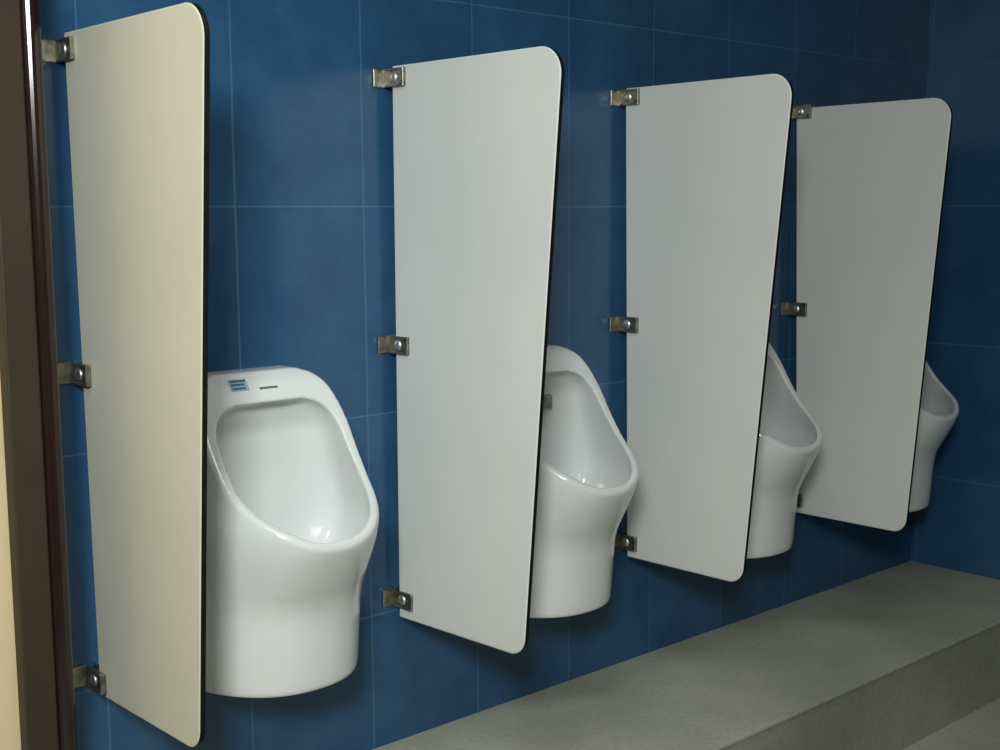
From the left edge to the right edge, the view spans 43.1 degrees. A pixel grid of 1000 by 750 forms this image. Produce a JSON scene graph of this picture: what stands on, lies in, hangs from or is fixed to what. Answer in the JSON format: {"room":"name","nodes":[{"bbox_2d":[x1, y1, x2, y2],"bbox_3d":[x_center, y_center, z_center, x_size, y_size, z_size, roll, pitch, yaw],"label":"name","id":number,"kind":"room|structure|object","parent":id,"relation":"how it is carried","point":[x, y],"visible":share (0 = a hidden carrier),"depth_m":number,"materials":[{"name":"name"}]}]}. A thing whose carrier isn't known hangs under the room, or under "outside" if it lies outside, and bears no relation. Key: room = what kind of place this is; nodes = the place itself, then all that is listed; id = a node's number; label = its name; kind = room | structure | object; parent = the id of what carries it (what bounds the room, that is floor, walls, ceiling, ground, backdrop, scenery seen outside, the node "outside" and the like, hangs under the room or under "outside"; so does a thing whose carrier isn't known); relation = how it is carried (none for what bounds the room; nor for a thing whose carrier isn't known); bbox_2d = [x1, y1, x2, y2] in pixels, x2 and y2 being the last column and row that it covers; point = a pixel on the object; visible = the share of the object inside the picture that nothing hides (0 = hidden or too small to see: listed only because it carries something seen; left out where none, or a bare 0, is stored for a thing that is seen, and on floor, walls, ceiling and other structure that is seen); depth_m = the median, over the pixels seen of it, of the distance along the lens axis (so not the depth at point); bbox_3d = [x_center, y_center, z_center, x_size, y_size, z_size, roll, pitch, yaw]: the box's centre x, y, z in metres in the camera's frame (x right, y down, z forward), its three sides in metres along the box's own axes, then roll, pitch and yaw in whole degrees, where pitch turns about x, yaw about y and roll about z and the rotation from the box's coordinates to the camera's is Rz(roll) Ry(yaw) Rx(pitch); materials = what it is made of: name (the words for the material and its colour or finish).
{"room":"public restroom","nodes":[
{"label":"public restroom","id":0,"kind":"room"},
{"bbox_2d":[0,381,20,749],"bbox_3d":[-1.837,-0.106,1.452,2.515,3.054,0.250,-7,10,-42],"label":"wall","id":1,"kind":"structure","parent":0,"point":[10,738],"depth_m":2.23,"materials":[{"name":"beige paint"}]},
{"bbox_2d":[0,0,76,749],"bbox_3d":[-0.856,-0.034,2.235,0.088,2.504,0.178,-7,10,-42],"label":"door frame","id":2,"kind":"structure","parent":1,"relation":"in","point":[29,380],"depth_m":2.18,"materials":[{"name":"brown paint"}]},
{"bbox_2d":[39,0,929,749],"bbox_3d":[0.294,-0.369,3.438,3.283,3.054,0.120,-7,10,-42],"label":"wall","id":3,"kind":"structure","parent":0,"point":[301,275],"depth_m":2.92,"materials":[{"name":"blue tile"}]},
{"bbox_2d":[41,2,209,746],"bbox_3d":[-0.628,0.019,2.215,0.074,1.252,0.521,-7,10,-43],"label":"screen","id":4,"kind":"object","parent":3,"relation":"attached to","point":[138,86],"visible":1,"depth_m":2.20,"materials":[{"name":"beige laminate"}]},
{"bbox_2d":[206,365,378,697],"bbox_3d":[-0.420,0.311,2.548,0.406,0.623,0.357,-7,10,-42],"label":"urinal","id":5,"kind":"object","parent":3,"relation":"attached to","point":[293,510],"visible":0.88,"depth_m":2.50,"materials":[{"name":"white ceramic"}]},
{"bbox_2d":[229,380,245,389],"bbox_3d":[-0.524,0.020,2.539,0.035,0.022,0.001,-7,-29,-42],"label":"print","id":6,"kind":"object","parent":5,"relation":"on","point":[243,384],"depth_m":2.54},
{"bbox_2d":[373,46,564,653],"bbox_3d":[-0.063,-0.040,2.714,0.530,1.256,0.074,7,10,44],"label":"screen","id":7,"kind":"object","parent":3,"relation":"attached to","point":[476,138],"visible":1,"depth_m":2.70,"materials":[{"name":"laminate"}]},
{"bbox_2d":[530,345,638,617],"bbox_3d":[0.154,0.253,3.061,0.406,0.623,0.357,-7,10,-42],"label":"urinal","id":8,"kind":"object","parent":3,"relation":"attached to","point":[588,472],"visible":0.59,"depth_m":3.02,"materials":[{"name":"white ceramic"}]},
{"bbox_2d":[609,74,793,581],"bbox_3d":[0.502,-0.107,3.216,0.074,1.252,0.532,-7,10,-43],"label":"screen","id":9,"kind":"object","parent":3,"relation":"attached to","point":[706,161],"visible":0.98,"depth_m":3.21,"materials":[{"name":"laminate"}]},
{"bbox_2d":[747,343,822,558],"bbox_3d":[0.720,0.186,3.566,0.406,0.623,0.357,-7,10,-42],"label":"urinal","id":10,"kind":"object","parent":3,"relation":"attached to","point":[790,437],"visible":0.36,"depth_m":3.50,"materials":[{"name":"white ceramic"}]},
{"bbox_2d":[781,98,952,530],"bbox_3d":[1.064,-0.172,3.725,0.074,1.250,0.518,-7,10,-42],"label":"screen","id":11,"kind":"object","parent":3,"relation":"attached to","point":[871,177],"visible":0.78,"depth_m":3.71,"materials":[{"name":"laminate"}]},
{"bbox_2d":[909,361,958,511],"bbox_3d":[1.279,0.116,4.063,0.406,0.623,0.357,-7,10,-42],"label":"urinal","id":12,"kind":"object","parent":3,"relation":"attached to","point":[939,410],"visible":0.23,"depth_m":4.00,"materials":[{"name":"white ceramic"}]},
{"bbox_2d":[372,561,999,749],"bbox_3d":[0.481,0.956,3.314,3.163,0.254,0.544,-7,10,-42],"label":"ledge","id":13,"kind":"object","parent":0,"point":[888,659],"visible":1,"depth_m":3.48,"materials":[{"name":"concrete"}]},
{"bbox_2d":[903,698,999,749],"bbox_3d":[0.459,1.374,1.478,5.943,0.120,3.540,-7,10,-42],"label":"floor","id":14,"kind":"structure","parent":0,"point":[979,729],"depth_m":3.65,"materials":[{"name":"concrete"}]},
{"bbox_2d":[911,0,999,579],"bbox_3d":[2.614,-0.358,3.223,0.120,3.054,3.300,-7,10,-42],"label":"wall","id":15,"kind":"structure","parent":0,"point":[959,528],"depth_m":4.29,"materials":[{"name":"blue tile"}]}
]}

